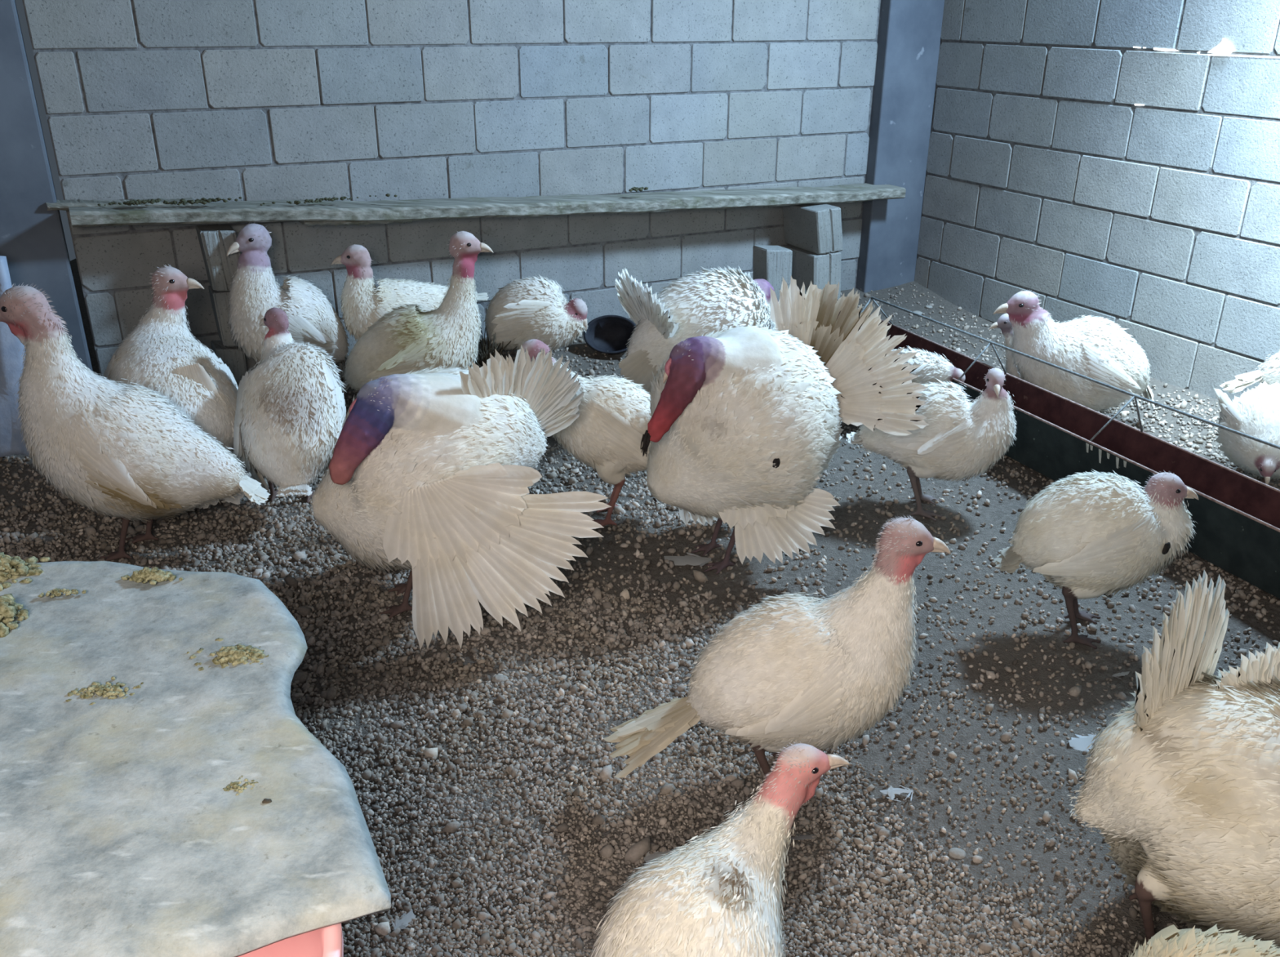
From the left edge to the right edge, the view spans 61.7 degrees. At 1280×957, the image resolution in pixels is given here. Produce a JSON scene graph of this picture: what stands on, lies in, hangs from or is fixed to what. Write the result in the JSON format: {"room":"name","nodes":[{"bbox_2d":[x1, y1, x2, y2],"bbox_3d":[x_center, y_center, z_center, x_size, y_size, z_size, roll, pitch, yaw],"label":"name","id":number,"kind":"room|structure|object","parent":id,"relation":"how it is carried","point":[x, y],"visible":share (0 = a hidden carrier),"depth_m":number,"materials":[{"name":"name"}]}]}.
{"room":"farm building","nodes":[
{"label":"farm building","id":0,"kind":"room"},
{"bbox_2d":[22,0,880,377],"bbox_3d":[-0.241,-1.985,4.374,4.048,3.292,0.128,-11,26,-25],"label":"wall","id":1,"kind":"structure","parent":0,"point":[249,100],"depth_m":4.28,"materials":[{"name":"concrete"}]},
{"bbox_2d":[0,0,93,373],"bbox_3d":[-2.299,-1.551,3.356,0.580,3.100,0.180,-11,26,-25],"label":"pillar","id":2,"kind":"structure","parent":1,"relation":"attached to","point":[33,241],"depth_m":3.63,"materials":[{"name":"paint"}]},
{"bbox_2d":[855,0,944,292],"bbox_3d":[1.255,-2.273,5.033,0.325,3.100,0.173,-11,26,-25],"label":"pillar","id":3,"kind":"structure","parent":1,"relation":"attached to","point":[909,31],"depth_m":5.21,"materials":[{"name":"paint"}]},
{"bbox_2d":[0,258,1279,956],"bbox_3d":[0.400,0.086,3.153,7.200,0.127,6.700,0,24,0],"label":"floor","id":4,"kind":"structure","parent":0,"point":[998,510],"depth_m":2.48,"materials":[{"name":"grey gravel"}]},
{"bbox_2d":[0,255,29,457],"bbox_3d":[-2.096,-0.416,3.447,0.241,0.666,0.213,0,24,0],"label":"plastic sheet","id":5,"kind":"object","parent":4,"relation":"on","point":[11,361],"visible":0.54,"depth_m":3.45,"materials":[{"name":"white plastic"}]},
{"bbox_2d":[0,282,270,560],"bbox_3d":[-1.342,-0.147,2.837,0.666,0.750,0.329,-1,24,-3],"label":"turkey","id":6,"kind":"object","parent":4,"relation":"on","point":[126,452],"visible":1,"depth_m":2.74,"materials":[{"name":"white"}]},
{"bbox_2d":[210,340,247,386],"bbox_3d":[-1.572,-0.417,4.121,0.106,0.216,0.143,-11,26,-25],"label":"concrete block","id":7,"kind":"object","parent":4,"relation":"on","point":[234,358],"visible":0.46,"depth_m":4.05,"materials":[{"name":"grey concrete"}]},
{"bbox_2d":[208,284,238,346],"bbox_3d":[-1.549,-0.613,4.034,0.098,0.213,0.143,-11,26,-25],"label":"concrete block","id":8,"kind":"object","parent":7,"relation":"on","point":[220,302],"visible":0.59,"depth_m":3.97,"materials":[{"name":"grey concrete"}]},
{"bbox_2d":[195,224,240,291],"bbox_3d":[-1.538,-0.812,3.940,0.132,0.224,0.144,-12,26,-25],"label":"concrete block","id":9,"kind":"object","parent":8,"relation":"on","point":[215,241],"visible":0.75,"depth_m":3.88,"materials":[{"name":"grey concrete"}]},
{"bbox_2d":[68,182,906,226],"bbox_3d":[-0.354,-1.157,4.465,3.602,0.208,0.202,-12,27,-25],"label":"plank","id":10,"kind":"object","parent":9,"relation":"on","point":[234,211],"visible":0.98,"depth_m":4.25,"materials":[{"name":"grey wood"}]},
{"bbox_2d":[45,197,194,210],"bbox_3d":[-1.829,-0.965,3.787,0.472,0.059,0.097,-11,26,-25],"label":"plank","id":11,"kind":"object","parent":10,"relation":"on","point":[64,205],"visible":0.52,"depth_m":3.73,"materials":[{"name":"grey wood"}]},
{"bbox_2d":[97,198,185,205],"bbox_3d":[-1.728,-0.958,3.716,0.278,0.017,0.057,-11,26,-24],"label":"debris","id":12,"kind":"object","parent":10,"relation":"on","point":[133,202],"visible":1,"depth_m":3.70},
{"bbox_2d":[163,196,242,205],"bbox_3d":[-1.549,-0.984,3.802,0.263,0.018,0.068,-12,26,-25],"label":"debris","id":13,"kind":"object","parent":10,"relation":"on","point":[203,200],"visible":1,"depth_m":3.79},
{"bbox_2d":[260,193,397,205],"bbox_3d":[-1.157,-1.041,3.998,0.501,0.017,0.054,-12,27,-26],"label":"debris","id":14,"kind":"object","parent":10,"relation":"on","point":[326,198],"visible":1,"depth_m":3.99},
{"bbox_2d":[297,220,412,225],"bbox_3d":[-1.092,-0.995,4.107,0.414,0.044,0.148,-11,26,-25],"label":"plank","id":15,"kind":"object","parent":10,"relation":"on","point":[308,223],"visible":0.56,"depth_m":4.03,"materials":[{"name":"grey wood"}]},
{"bbox_2d":[628,186,648,191],"bbox_3d":[-0.014,-1.232,4.562,0.092,0.018,0.057,-21,32,-40],"label":"debris","id":16,"kind":"object","parent":10,"relation":"on","point":[636,188],"visible":1,"depth_m":4.55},
{"bbox_2d":[226,221,349,380],"bbox_3d":[-1.327,-0.638,4.020,0.435,0.659,0.343,-7,25,-17],"label":"turkey","id":17,"kind":"object","parent":4,"relation":"on","point":[254,290],"visible":0.7,"depth_m":3.90,"materials":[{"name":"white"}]},
{"bbox_2d":[233,306,346,503],"bbox_3d":[-1.020,-0.179,3.130,0.315,0.577,0.432,-2,24,-6],"label":"turkey","id":18,"kind":"object","parent":4,"relation":"on","point":[291,408],"visible":0.95,"depth_m":3.03,"materials":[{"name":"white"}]},
{"bbox_2d":[239,923,343,956],"bbox_3d":[-0.531,0.722,1.028,0.540,0.633,0.540,0,24,0],"label":"plastic tub","id":19,"kind":"object","parent":4,"relation":"on","point":[328,941],"visible":0.09,"depth_m":1.07,"materials":[{"name":"plastic"}]},
{"bbox_2d":[0,560,391,956],"bbox_3d":[-0.582,0.251,1.263,0.386,0.032,0.921,-13,27,-27],"label":"tabletop","id":20,"kind":"object","parent":19,"relation":"on","point":[121,834],"visible":0.98,"depth_m":1.10,"materials":[{"name":"grey stone"}]},
{"bbox_2d":[0,593,28,637],"bbox_3d":[-0.834,0.181,1.373,0.069,0.042,0.120,0,24,0],"label":"dropping","id":21,"kind":"object","parent":20,"relation":"on","point":[9,608],"visible":1,"depth_m":1.38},
{"bbox_2d":[0,551,50,591],"bbox_3d":[-0.888,0.121,1.501,0.098,0.044,0.096,0,24,0],"label":"dropping","id":22,"kind":"object","parent":20,"relation":"on","point":[11,567],"visible":1,"depth_m":1.49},
{"bbox_2d":[38,587,86,598],"bbox_3d":[-0.785,0.155,1.458,0.062,0.008,0.023,0,24,0],"label":"dropping","id":23,"kind":"object","parent":20,"relation":"on","point":[57,592],"visible":1,"depth_m":1.46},
{"bbox_2d":[65,675,143,704],"bbox_3d":[-0.623,0.247,1.248,0.081,0.012,0.056,6,25,13],"label":"dropping","id":24,"kind":"object","parent":20,"relation":"on","point":[107,690],"visible":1,"depth_m":1.24,"materials":[{"name":"beige"}]},
{"bbox_2d":[120,566,183,585],"bbox_3d":[-0.681,0.135,1.496,0.088,0.020,0.038,0,24,0],"label":"dropping","id":25,"kind":"object","parent":20,"relation":"on","point":[154,575],"visible":1,"depth_m":1.49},
{"bbox_2d":[186,637,268,671],"bbox_3d":[-0.498,0.214,1.319,0.124,0.021,0.074,0,24,0],"label":"dropping","id":26,"kind":"object","parent":20,"relation":"on","point":[237,654],"visible":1,"depth_m":1.30,"materials":[{"name":"beige"}]},
{"bbox_2d":[222,775,257,795],"bbox_3d":[-0.408,0.316,1.097,0.035,0.008,0.043,-17,29,-34],"label":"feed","id":27,"kind":"object","parent":20,"relation":"on","point":[236,787],"visible":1,"depth_m":1.09,"materials":[{"name":"beige food"}]},
{"bbox_2d":[262,798,271,803],"bbox_3d":[-0.374,0.325,1.077,0.014,0.011,0.010,0,24,0],"label":"dropping","id":28,"kind":"object","parent":20,"relation":"on","point":[265,800],"visible":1,"depth_m":1.07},
{"bbox_2d":[331,243,488,340],"bbox_3d":[-0.876,-0.643,4.152,0.574,0.536,0.319,0,24,0],"label":"turkey","id":29,"kind":"object","parent":4,"relation":"on","point":[362,304],"visible":0.56,"depth_m":4.03,"materials":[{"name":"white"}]},
{"bbox_2d":[341,231,493,393],"bbox_3d":[-0.830,-0.572,3.900,0.472,0.649,0.397,15,28,29],"label":"turkey","id":30,"kind":"object","parent":4,"relation":"on","point":[406,338],"visible":0.84,"depth_m":3.85,"materials":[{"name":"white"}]},
{"bbox_2d":[308,344,611,649],"bbox_3d":[-0.437,0.007,2.603,0.720,0.691,0.517,-1,24,-4],"label":"turkey","id":31,"kind":"object","parent":4,"relation":"on","point":[429,475],"visible":1,"depth_m":2.43,"materials":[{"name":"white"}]},
{"bbox_2d":[475,327,518,368],"bbox_3d":[-0.623,-0.522,4.343,0.206,0.171,0.224,16,28,32],"label":"tuft","id":32,"kind":"object","parent":4,"relation":"on","point":[484,355],"visible":0.43,"depth_m":4.34,"materials":[{"name":"black"}]},
{"bbox_2d":[491,674,508,682],"bbox_3d":[-0.316,0.453,2.420,0.038,0.017,0.028,0,24,0],"label":"stone","id":33,"kind":"object","parent":4,"relation":"on","point":[500,677],"visible":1,"depth_m":2.41,"materials":[{"name":"white stone"}]},
{"bbox_2d":[483,274,587,351],"bbox_3d":[-0.430,-0.659,4.413,0.432,0.363,0.290,0,24,0],"label":"turkey","id":34,"kind":"object","parent":4,"relation":"on","point":[522,310],"visible":0.81,"depth_m":4.31,"materials":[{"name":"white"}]},
{"bbox_2d":[522,337,651,525],"bbox_3d":[-0.093,-0.135,3.099,0.514,0.551,0.270,0,24,0],"label":"turkey","id":35,"kind":"object","parent":4,"relation":"on","point":[606,434],"visible":0.52,"depth_m":3.00,"materials":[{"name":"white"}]},
{"bbox_2d":[582,315,635,354],"bbox_3d":[-0.122,-0.611,4.587,0.240,0.173,0.160,0,24,0],"label":"bowl","id":36,"kind":"object","parent":4,"relation":"on","point":[606,334],"visible":0.85,"depth_m":4.62,"materials":[{"name":"black plastic"}]},
{"bbox_2d":[0,283,1279,956],"bbox_3d":[-0.017,-0.128,3.655,4.683,0.122,4.289,0,24,0],"label":"gravel","id":37,"kind":"object","parent":4,"relation":"on","point":[635,854],"visible":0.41,"depth_m":2.21,"materials":[{"name":"gravel"}]},
{"bbox_2d":[102,265,244,508],"bbox_3d":[-1.393,-0.252,3.184,0.406,0.672,0.629,-8,25,-18],"label":"turkey","id":38,"kind":"object","parent":37,"relation":"on","point":[162,355],"visible":0.48,"depth_m":3.17,"materials":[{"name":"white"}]},
{"bbox_2d":[391,910,415,929],"bbox_3d":[-0.395,0.737,1.787,0.038,0.008,0.042,0,24,0],"label":"feather","id":39,"kind":"object","parent":37,"relation":"on","point":[402,923],"visible":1,"depth_m":1.78,"materials":[{"name":"white"}]},
{"bbox_2d":[643,848,675,862],"bbox_3d":[0.034,0.676,1.923,0.058,0.010,0.038,-17,29,-34],"label":"feather","id":40,"kind":"object","parent":37,"relation":"on","point":[648,856],"visible":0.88,"depth_m":1.92,"materials":[{"name":"white"}]},
{"bbox_2d":[604,514,951,777],"bbox_3d":[0.246,0.335,2.005,0.632,0.549,0.295,0,24,0],"label":"turkey","id":41,"kind":"object","parent":37,"relation":"on","point":[788,668],"visible":0.98,"depth_m":1.93,"materials":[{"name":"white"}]},
{"bbox_2d":[663,551,711,566],"bbox_3d":[0.131,0.221,2.955,0.130,0.016,0.062,5,24,11],"label":"feather","id":42,"kind":"object","parent":4,"relation":"on","point":[686,559],"visible":1,"depth_m":2.95,"materials":[{"name":"white"}]},
{"bbox_2d":[614,266,777,393],"bbox_3d":[0.205,-0.447,3.738,0.589,0.591,0.516,0,24,0],"label":"turkey","id":43,"kind":"object","parent":4,"relation":"on","point":[707,301],"visible":0.71,"depth_m":3.62,"materials":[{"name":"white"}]},
{"bbox_2d":[591,742,850,956],"bbox_3d":[0.040,0.676,1.323,0.253,0.497,0.644,10,26,22],"label":"turkey","id":44,"kind":"object","parent":4,"relation":"on","point":[718,894],"visible":1,"depth_m":1.33,"materials":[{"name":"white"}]},
{"bbox_2d":[752,244,792,302],"bbox_3d":[0.608,-0.887,4.926,0.156,0.362,0.124,-11,26,-24],"label":"concrete block","id":45,"kind":"object","parent":4,"relation":"on","point":[771,263],"visible":0.53,"depth_m":4.84,"materials":[{"name":"grey concrete"}]},
{"bbox_2d":[640,275,928,573],"bbox_3d":[0.374,-0.118,2.846,0.748,0.746,0.568,0,24,0],"label":"turkey","id":46,"kind":"object","parent":4,"relation":"on","point":[744,426],"visible":1,"depth_m":2.71,"materials":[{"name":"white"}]},
{"bbox_2d":[789,834,815,839],"bbox_3d":[0.297,0.655,1.956,0.050,0.004,0.015,-7,25,-16],"label":"feather","id":47,"kind":"object","parent":4,"relation":"on","point":[807,836],"visible":0.97,"depth_m":1.96,"materials":[{"name":"white"}]},
{"bbox_2d":[781,244,841,299],"bbox_3d":[0.824,-0.930,5.175,0.182,0.368,0.282,-12,26,-25],"label":"concrete block","id":48,"kind":"object","parent":4,"relation":"on","point":[806,265],"visible":0.46,"depth_m":5.03,"materials":[{"name":"grey concrete"}]},
{"bbox_2d":[782,203,843,253],"bbox_3d":[0.815,-1.190,5.054,0.172,0.208,0.285,-11,26,-25],"label":"concrete block","id":49,"kind":"object","parent":48,"relation":"on","point":[815,228],"visible":0.98,"depth_m":4.97,"materials":[{"name":"grey concrete"}]},
{"bbox_2d":[886,785,901,801],"bbox_3d":[0.485,0.605,2.059,0.027,0.007,0.040,0,24,0],"label":"feather","id":50,"kind":"object","parent":4,"relation":"on","point":[891,794],"visible":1,"depth_m":2.05,"materials":[{"name":"white"}]},
{"bbox_2d":[880,784,913,800],"bbox_3d":[0.495,0.602,2.064,0.061,0.009,0.035,11,26,23],"label":"feather","id":51,"kind":"object","parent":4,"relation":"on","point":[895,790],"visible":1,"depth_m":2.06,"materials":[{"name":"white"}]},
{"bbox_2d":[912,310,922,315],"bbox_3d":[1.351,-0.804,5.216,0.052,0.025,0.040,0,24,0],"label":"stone","id":52,"kind":"object","parent":4,"relation":"on","point":[915,311],"visible":0.61,"depth_m":5.21,"materials":[{"name":"grey stone"}]},
{"bbox_2d":[891,345,964,384],"bbox_3d":[0.937,-0.318,3.791,0.387,0.314,0.204,0,24,0],"label":"turkey","id":53,"kind":"object","parent":4,"relation":"on","point":[933,366],"visible":0.23,"depth_m":3.69,"materials":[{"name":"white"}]},
{"bbox_2d":[924,305,933,308],"bbox_3d":[1.426,-0.846,5.288,0.037,0.018,0.031,0,24,0],"label":"stone","id":54,"kind":"object","parent":4,"relation":"on","point":[926,306],"visible":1,"depth_m":5.28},
{"bbox_2d":[845,368,1016,520],"bbox_3d":[0.857,-0.116,3.143,0.434,0.454,0.332,-11,26,-23],"label":"turkey","id":55,"kind":"object","parent":4,"relation":"on","point":[962,438],"visible":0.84,"depth_m":3.04,"materials":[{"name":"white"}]},
{"bbox_2d":[948,847,965,858],"bbox_3d":[0.568,0.672,1.919,0.031,0.015,0.024,0,24,0],"label":"stone","id":56,"kind":"object","parent":4,"relation":"on","point":[954,852],"visible":1,"depth_m":1.91,"materials":[{"name":"beige stone"}]},
{"bbox_2d":[988,313,1021,378],"bbox_3d":[1.548,-0.438,4.015,0.514,0.372,0.214,1,24,3],"label":"turkey","id":57,"kind":"object","parent":4,"relation":"on","point":[1003,322],"visible":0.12,"depth_m":3.97,"materials":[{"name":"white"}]},
{"bbox_2d":[836,296,1279,598],"bbox_3d":[1.331,-0.190,3.440,0.219,0.320,2.768,-9,26,-21],"label":"trough","id":58,"kind":"object","parent":4,"relation":"on","point":[1237,514],"visible":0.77,"depth_m":3.18,"materials":[{"name":"metal"}]},
{"bbox_2d":[992,288,1155,411],"bbox_3d":[1.549,-0.418,3.825,0.616,0.498,0.332,0,24,0],"label":"turkey","id":59,"kind":"object","parent":4,"relation":"on","point":[1096,348],"visible":0.9,"depth_m":3.73,"materials":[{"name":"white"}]},
{"bbox_2d":[1067,733,1099,751],"bbox_3d":[0.935,0.545,2.215,0.105,0.021,0.071,0,24,0],"label":"feather","id":60,"kind":"object","parent":4,"relation":"on","point":[1082,743],"visible":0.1,"depth_m":2.21,"materials":[{"name":"white"}]},
{"bbox_2d":[993,469,1198,648],"bbox_3d":[1.075,0.177,2.547,0.466,0.427,0.274,-2,24,-5],"label":"turkey","id":61,"kind":"object","parent":4,"relation":"on","point":[1091,535],"visible":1,"depth_m":2.44,"materials":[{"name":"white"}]},
{"bbox_2d":[1111,671,1129,679],"bbox_3d":[1.101,0.448,2.454,0.048,0.006,0.020,-17,29,-33],"label":"feather","id":62,"kind":"object","parent":4,"relation":"on","point":[1122,673],"visible":1,"depth_m":2.45,"materials":[{"name":"white"}]},
{"bbox_2d":[1067,569,1279,955],"bbox_3d":[0.978,0.452,1.677,0.474,0.619,0.504,17,29,34],"label":"turkey","id":63,"kind":"object","parent":4,"relation":"on","point":[1182,787],"visible":0.99,"depth_m":1.58,"materials":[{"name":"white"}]},
{"bbox_2d":[1125,924,1279,956],"bbox_3d":[0.729,0.729,1.333,0.443,0.395,0.269,6,24,12],"label":"turkey","id":64,"kind":"object","parent":4,"relation":"on","point":[1170,941],"visible":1,"depth_m":1.29,"materials":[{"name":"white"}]},
{"bbox_2d":[1213,380,1279,484],"bbox_3d":[1.992,-0.128,3.333,0.416,0.358,0.432,0,24,0],"label":"turkey","id":65,"kind":"object","parent":4,"relation":"on","point":[1255,413],"visible":0.94,"depth_m":3.21,"materials":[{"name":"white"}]},
{"bbox_2d":[1219,349,1279,392],"bbox_3d":[2.106,-0.270,3.406,0.504,0.539,0.243,0,24,0],"label":"turkey","id":66,"kind":"object","parent":4,"relation":"on","point":[1269,372],"visible":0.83,"depth_m":3.39,"materials":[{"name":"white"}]},
{"bbox_2d":[914,0,1279,401],"bbox_3d":[2.515,-1.382,3.045,0.132,3.292,5.400,-10,26,-23],"label":"wall","id":67,"kind":"structure","parent":0,"point":[1117,161],"depth_m":4.31,"materials":[{"name":"concrete"}]}
]}

